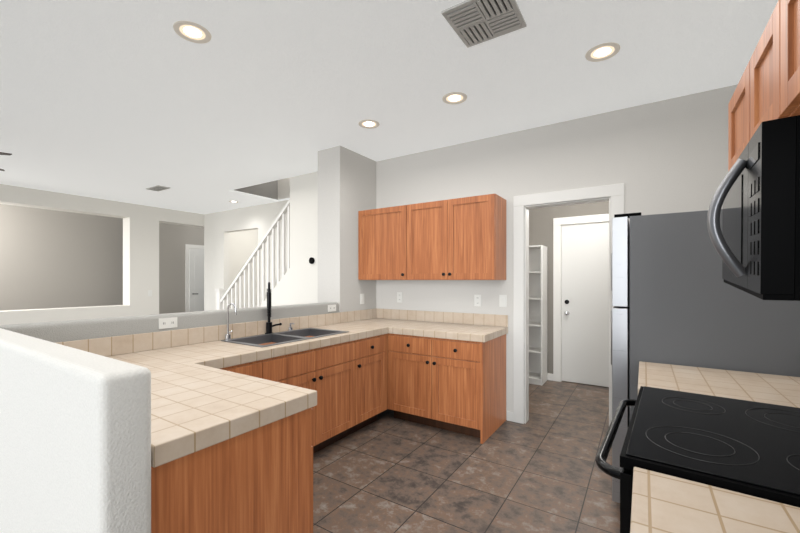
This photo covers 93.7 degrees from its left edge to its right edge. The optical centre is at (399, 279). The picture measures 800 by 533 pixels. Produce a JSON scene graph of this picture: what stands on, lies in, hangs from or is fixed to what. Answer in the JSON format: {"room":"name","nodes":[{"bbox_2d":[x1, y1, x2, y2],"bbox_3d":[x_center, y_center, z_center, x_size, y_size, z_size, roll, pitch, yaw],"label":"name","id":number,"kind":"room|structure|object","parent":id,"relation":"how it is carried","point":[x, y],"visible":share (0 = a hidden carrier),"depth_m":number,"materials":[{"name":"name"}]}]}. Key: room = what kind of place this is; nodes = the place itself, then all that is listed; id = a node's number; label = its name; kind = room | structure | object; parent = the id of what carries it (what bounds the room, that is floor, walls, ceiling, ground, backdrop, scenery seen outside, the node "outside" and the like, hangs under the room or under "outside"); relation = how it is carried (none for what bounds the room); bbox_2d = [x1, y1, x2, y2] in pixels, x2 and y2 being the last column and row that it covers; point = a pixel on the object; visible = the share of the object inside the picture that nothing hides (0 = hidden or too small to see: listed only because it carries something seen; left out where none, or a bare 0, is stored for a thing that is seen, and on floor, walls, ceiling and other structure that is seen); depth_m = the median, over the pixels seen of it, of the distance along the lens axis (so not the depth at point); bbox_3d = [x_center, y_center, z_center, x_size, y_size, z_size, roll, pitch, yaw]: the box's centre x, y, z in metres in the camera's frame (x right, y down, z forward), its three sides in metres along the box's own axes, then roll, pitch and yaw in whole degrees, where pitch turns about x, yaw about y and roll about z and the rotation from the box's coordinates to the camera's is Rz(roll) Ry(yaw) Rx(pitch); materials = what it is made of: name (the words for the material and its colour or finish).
{"room":"kitchen","nodes":[
{"label":"kitchen","id":0,"kind":"room"},
{"bbox_2d":[0,204,122,310],"bbox_3d":[-7.859,-0.030,5.819,0.120,2.720,7.200,0,0,33],"label":"wall","id":1,"kind":"structure","parent":0,"point":[54,259],"depth_m":7.41,"materials":[{"name":"grey paint"}]},
{"bbox_2d":[0,324,150,532],"bbox_3d":[-1.327,0.780,1.363,1.530,1.100,0.120,0,0,33],"label":"wall","id":2,"kind":"structure","parent":0,"point":[75,440],"depth_m":1.02,"materials":[{"name":"beige paint"}]},
{"bbox_2d":[0,184,257,324],"bbox_3d":[-5.792,-0.030,5.669,0.290,2.720,9.200,0,0,33],"label":"wall","id":3,"kind":"structure","parent":0,"point":[141,251],"depth_m":6.86,"materials":[{"name":"white paint"}]},
{"bbox_2d":[16,302,338,338],"bbox_3d":[-1.375,0.780,2.840,0.140,1.100,2.545,0,0,33],"label":"wall","id":4,"kind":"structure","parent":0,"point":[126,325],"depth_m":2.49,"materials":[{"name":"beige paint"}]},
{"bbox_2d":[159,317,176,328],"bbox_3d":[-1.527,0.283,2.470,0.007,0.068,0.115,0,0,33],"label":"outlet","id":5,"kind":"object","parent":4,"relation":"attached to","point":[171,322],"visible":1,"depth_m":2.46,"materials":[{"name":"white plastic"}]},
{"bbox_2d":[56,308,507,370],"bbox_3d":[-0.458,0.389,2.694,1.552,0.111,3.054,0,0,33],"label":"backsplash","id":6,"kind":"structure","parent":4,"relation":"attached to","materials":[{"name":"tile"}]},
{"bbox_2d":[328,304,335,311],"bbox_3d":[-0.682,0.283,3.770,0.007,0.068,0.115,0,0,33],"label":"outlet","id":7,"kind":"object","parent":4,"relation":"attached to","point":[331,308],"visible":1,"depth_m":3.76,"materials":[{"name":"white plastic"}]},
{"bbox_2d":[159,223,203,313],"bbox_3d":[-4.995,-0.030,8.943,0.120,2.720,2.440,0,0,33],"label":"wall","id":8,"kind":"structure","parent":0,"point":[174,239],"depth_m":8.56,"materials":[{"name":"grey paint"}]},
{"bbox_2d":[185,244,203,311],"bbox_3d":[-4.767,0.245,9.165,0.016,2.170,0.920,0,0,33],"label":"door frame","id":9,"kind":"structure","parent":8,"relation":"attached to","point":[187,246],"depth_m":8.81,"materials":[{"name":"white wood"}]},
{"bbox_2d":[189,248,203,311],"bbox_3d":[-4.739,0.285,9.147,0.079,2.070,0.760,0,0,33],"label":"hall door","id":10,"kind":"structure","parent":8,"relation":"in","point":[196,279],"depth_m":8.96,"materials":[{"name":"white wood"}]},
{"bbox_2d":[204,200,287,310],"bbox_3d":[-1.638,-0.030,6.381,5.898,2.720,0.120,0,0,33],"label":"wall","id":11,"kind":"structure","parent":0,"point":[221,225],"depth_m":7.56,"materials":[{"name":"white paint"}]},
{"bbox_2d":[235,178,289,199],"bbox_3d":[-1.828,-2.020,5.861,1.510,1.200,1.040,0,0,33],"label":"wall","id":12,"kind":"structure","parent":0,"point":[278,189],"depth_m":6.50,"materials":[{"name":"grey paint"}]},
{"bbox_2d":[290,171,317,304],"bbox_3d":[-1.026,-0.030,4.819,1.070,2.720,0.065,0,0,33],"label":"wall","id":13,"kind":"structure","parent":0,"point":[303,233],"depth_m":4.94,"materials":[{"name":"white paint"}]},
{"bbox_2d":[309,257,314,263],"bbox_3d":[-1.138,-0.250,4.839,0.084,0.084,0.020,0,0,33],"label":"thermostat","id":14,"kind":"object","parent":13,"relation":"attached to","point":[311,260],"visible":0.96,"depth_m":4.83,"materials":[{"name":"black plastic"}]},
{"bbox_2d":[318,146,375,311],"bbox_3d":[-0.583,-0.030,4.224,0.320,2.720,0.630,0,0,33],"label":"column","id":15,"kind":"structure","parent":0,"point":[346,185],"depth_m":3.99,"materials":[{"name":"beige paint"}]},
{"bbox_2d":[360,294,363,303],"bbox_3d":[-0.418,0.210,4.174,0.010,0.115,0.070,0,0,33],"label":"light switch","id":16,"kind":"object","parent":15,"relation":"attached to","point":[361,298],"visible":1,"depth_m":4.16,"materials":[{"name":"white plastic"}]},
{"bbox_2d":[0,0,777,213],"bbox_3d":[-2.622,-1.405,4.684,14.500,0.030,9.000,0,0,33],"label":"ceiling","id":17,"kind":"structure","parent":0,"point":[128,101],"depth_m":2.60,"materials":[{"name":"paint"}]},
{"bbox_2d":[0,152,11,170],"bbox_3d":[-4.029,-1.153,3.060,1.246,0.474,1.233,0,0,33],"label":"ceiling fan","id":18,"kind":"object","parent":17,"relation":"hanging from","point":[2,153],"visible":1,"depth_m":3.24,"materials":[{"name":"brown"}]},
{"bbox_2d":[146,185,169,191],"bbox_3d":[-3.655,-1.383,5.664,0.380,0.014,0.180,0,0,33],"label":"ceiling vent","id":19,"kind":"object","parent":17,"relation":"in","point":[158,188],"visible":1,"depth_m":5.65,"materials":[{"name":"grey metal"}]},
{"bbox_2d":[173,21,211,43],"bbox_3d":[-1.163,-1.386,2.102,0.190,0.006,0.190,0,0,33],"label":"recessed light","id":20,"kind":"object","parent":17,"relation":"in","point":[190,31],"visible":1,"depth_m":2.10,"materials":[{"name":"beige"}]},
{"bbox_2d":[358,119,379,128],"bbox_3d":[-0.276,-1.386,3.339,0.190,0.006,0.190,0,0,33],"label":"recessed light","id":21,"kind":"object","parent":17,"relation":"in","point":[368,124],"visible":1,"depth_m":3.34,"materials":[{"name":"beige"}]},
{"bbox_2d":[442,92,466,104],"bbox_3d":[0.418,-1.386,2.865,0.190,0.006,0.190,0,0,33],"label":"recessed light","id":22,"kind":"object","parent":17,"relation":"in","point":[452,98],"visible":1,"depth_m":2.86,"materials":[{"name":"beige"}]},
{"bbox_2d":[441,0,526,47],"bbox_3d":[0.451,-1.382,1.989,0.344,0.016,0.344,0,0,33],"label":"ceiling vent","id":23,"kind":"object","parent":17,"relation":"in","point":[473,22],"visible":1,"depth_m":1.98,"materials":[{"name":"grey metal"}]},
{"bbox_2d":[585,42,619,61],"bbox_3d":[1.234,-1.386,2.287,0.190,0.006,0.190,0,0,33],"label":"recessed light","id":24,"kind":"object","parent":17,"relation":"in","point":[602,52],"visible":1,"depth_m":2.28,"materials":[{"name":"beige"}]},
{"bbox_2d":[313,380,619,532],"bbox_3d":[-2.622,1.360,4.684,14.500,0.060,9.000,0,0,33],"label":"floor","id":25,"kind":"structure","parent":0,"point":[539,471],"depth_m":2.54,"materials":[{"name":"tile"}]},
{"bbox_2d":[215,199,289,309],"bbox_3d":[-1.548,0.095,5.664,2.854,2.470,0.965,0,0,33],"label":"stair railing","id":26,"kind":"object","parent":25,"relation":"on","point":[280,294],"depth_m":5.40,"materials":[{"name":"white paint"}]},
{"bbox_2d":[56,282,507,532],"bbox_3d":[-0.458,0.672,2.694,1.552,1.315,3.054,0,0,33],"label":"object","id":27,"kind":"object","parent":25,"relation":"on","point":[249,420],"visible":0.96,"depth_m":2.35,"materials":[{"name":"brown wood"}]},
{"bbox_2d":[224,302,236,340],"bbox_3d":[-1.237,0.306,2.771,0.127,0.277,0.061,0,0,33],"label":"faucet","id":28,"kind":"object","parent":27,"relation":"on","point":[228,328],"depth_m":2.78,"materials":[{"name":"silver metal"}]},
{"bbox_2d":[265,282,281,334],"bbox_3d":[-1.054,0.230,3.083,0.128,0.429,0.161,0,0,33],"label":"faucet","id":29,"kind":"object","parent":27,"relation":"on","point":[271,326],"depth_m":3.08,"materials":[{"name":"black metal"}]},
{"bbox_2d":[56,318,507,467],"bbox_3d":[-0.458,0.475,2.694,1.552,0.060,3.054,0,0,33],"label":"countertop","id":30,"kind":"structure","parent":27,"relation":"on","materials":[{"name":"tile"}]},
{"bbox_2d":[288,322,294,330],"bbox_3d":[-0.946,0.408,3.273,0.063,0.071,0.036,0,0,33],"label":"soap dispenser","id":31,"kind":"object","parent":27,"relation":"on","point":[290,324],"depth_m":3.27,"materials":[{"name":"silver metal"}]},
{"bbox_2d":[529,245,546,385],"bbox_3d":[1.643,0.445,4.999,0.550,1.770,0.314,0,0,33],"label":"pantry shelving","id":32,"kind":"object","parent":25,"relation":"on","point":[537,314],"visible":0.46,"depth_m":5.02,"materials":[{"name":"white wood"}]},
{"bbox_2d":[595,386,799,532],"bbox_3d":[0.985,0.789,1.060,0.721,1.078,0.781,0,0,33],"label":"range","id":33,"kind":"object","parent":25,"relation":"on","point":[751,448],"visible":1,"depth_m":0.98,"materials":[{"name":"black"}]},
{"bbox_2d":[611,209,799,502],"bbox_3d":[1.710,0.478,2.258,0.806,1.703,0.750,0,0,33],"label":"refrigerator","id":34,"kind":"object","parent":25,"relation":"on","point":[677,299],"visible":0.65,"depth_m":1.97,"materials":[{"name":"black"}]},
{"bbox_2d":[630,361,799,532],"bbox_3d":[0.970,0.832,0.968,0.662,0.997,2.200,0,0,33],"label":"countertop","id":35,"kind":"structure","parent":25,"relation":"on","point":[663,503],"depth_m":0.78,"materials":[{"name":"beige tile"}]},
{"bbox_2d":[376,84,737,419],"bbox_3d":[1.034,-0.030,3.621,3.690,2.720,0.120,0,0,33],"label":"wall","id":36,"kind":"structure","parent":0,"point":[665,156],"depth_m":3.29,"materials":[{"name":"beige paint"}]},
{"bbox_2d":[358,204,413,279],"bbox_3d":[-0.080,-0.380,4.069,0.686,0.760,0.337,0,0,33],"label":"upper cabinet","id":37,"kind":"object","parent":36,"relation":"attached to","point":[385,235],"depth_m":3.91,"materials":[{"name":"brown wood"}]},
{"bbox_2d":[397,292,401,302],"bbox_3d":[-0.003,0.195,4.218,0.070,0.115,0.007,0,0,33],"label":"electrical outlet","id":38,"kind":"object","parent":36,"relation":"attached to","point":[399,296],"visible":1,"depth_m":4.22,"materials":[{"name":"white plastic"}]},
{"bbox_2d":[414,194,505,279],"bbox_3d":[0.511,-0.380,3.685,0.972,0.760,0.337,0,0,33],"label":"upper cabinet","id":39,"kind":"object","parent":36,"relation":"attached to","point":[464,238],"depth_m":3.48,"materials":[{"name":"brown wood"}]},
{"bbox_2d":[474,295,480,305],"bbox_3d":[0.770,0.203,3.716,0.070,0.115,0.007,0,0,33],"label":"electrical outlet","id":40,"kind":"object","parent":36,"relation":"attached to","point":[477,300],"visible":1,"depth_m":3.71,"materials":[{"name":"white plastic"}]},
{"bbox_2d":[499,295,506,306],"bbox_3d":[0.981,0.200,3.577,0.070,0.115,0.010,0,0,33],"label":"light switch","id":41,"kind":"object","parent":36,"relation":"attached to","point":[502,300],"visible":1,"depth_m":3.57,"materials":[{"name":"white plastic"}]},
{"bbox_2d":[507,411,512,417],"bbox_3d":[0.839,1.285,3.826,0.716,0.090,0.012,0,0,33],"label":"baseboard","id":42,"kind":"structure","parent":36,"relation":"attached to","point":[510,413],"depth_m":3.54,"materials":[{"name":"white wood"}]},
{"bbox_2d":[513,183,623,425],"bbox_3d":[1.477,0.274,3.333,0.892,2.113,0.152,0,0,33],"label":"door frame","id":43,"kind":"structure","parent":36,"relation":"attached to","point":[613,194],"depth_m":3.47,"materials":[{"name":"white wood"}]},
{"bbox_2d":[529,201,608,373],"bbox_3d":[2.361,-0.030,4.810,2.520,2.720,0.120,0,0,33],"label":"wall","id":44,"kind":"structure","parent":0,"point":[540,226],"depth_m":4.97,"materials":[{"name":"grey paint"}]},
{"bbox_2d":[547,373,552,380],"bbox_3d":[1.714,1.285,5.152,0.741,0.090,0.012,0,0,33],"label":"baseboard","id":45,"kind":"structure","parent":44,"relation":"attached to","point":[549,376],"depth_m":4.97,"materials":[{"name":"white wood"}]},
{"bbox_2d":[553,214,608,381],"bbox_3d":[2.474,0.259,4.727,0.996,2.143,0.136,0,0,33],"label":"door frame","id":46,"kind":"structure","parent":44,"relation":"attached to","point":[558,223],"depth_m":4.91,"materials":[{"name":"white wood"}]},
{"bbox_2d":[562,222,608,386],"bbox_3d":[2.448,0.303,4.688,0.802,2.038,0.110,0,0,33],"label":"door","id":47,"kind":"structure","parent":44,"relation":"in","point":[585,303],"depth_m":4.76,"materials":[{"name":"white wood"}]},
{"bbox_3d":[1.769,-0.030,1.475,0.120,2.720,6.400,0,0,33],"label":"wall","id":48,"kind":"structure","parent":0,"visible":0},
{"bbox_2d":[728,81,739,171],"bbox_3d":[1.342,-0.557,1.238,0.332,0.305,0.421,0,0,33],"label":"upper cabinet","id":49,"kind":"object","parent":48,"relation":"attached to","point":[734,104],"depth_m":1.43,"materials":[{"name":"brown wood"}]},
{"bbox_2d":[740,31,763,154],"bbox_3d":[1.173,-0.557,0.979,0.332,0.305,0.442,0,0,33],"label":"upper cabinet","id":50,"kind":"object","parent":48,"relation":"attached to","point":[752,79],"depth_m":1.17,"materials":[{"name":"brown wood"}]},
{"bbox_2d":[764,0,799,120],"bbox_3d":[0.991,-0.557,0.698,0.332,0.305,0.472,0,0,33],"label":"upper cabinet","id":51,"kind":"object","parent":48,"relation":"attached to","point":[767,88],"depth_m":0.92,"materials":[{"name":"brown wood"}]},
{"bbox_2d":[707,115,799,300],"bbox_3d":[1.089,-0.159,0.984,0.474,0.401,0.776,0,0,33],"label":"microwave","id":52,"kind":"object","parent":51,"relation":"attached to","point":[756,243],"visible":1,"depth_m":0.78,"materials":[{"name":"black metal"}]}
]}

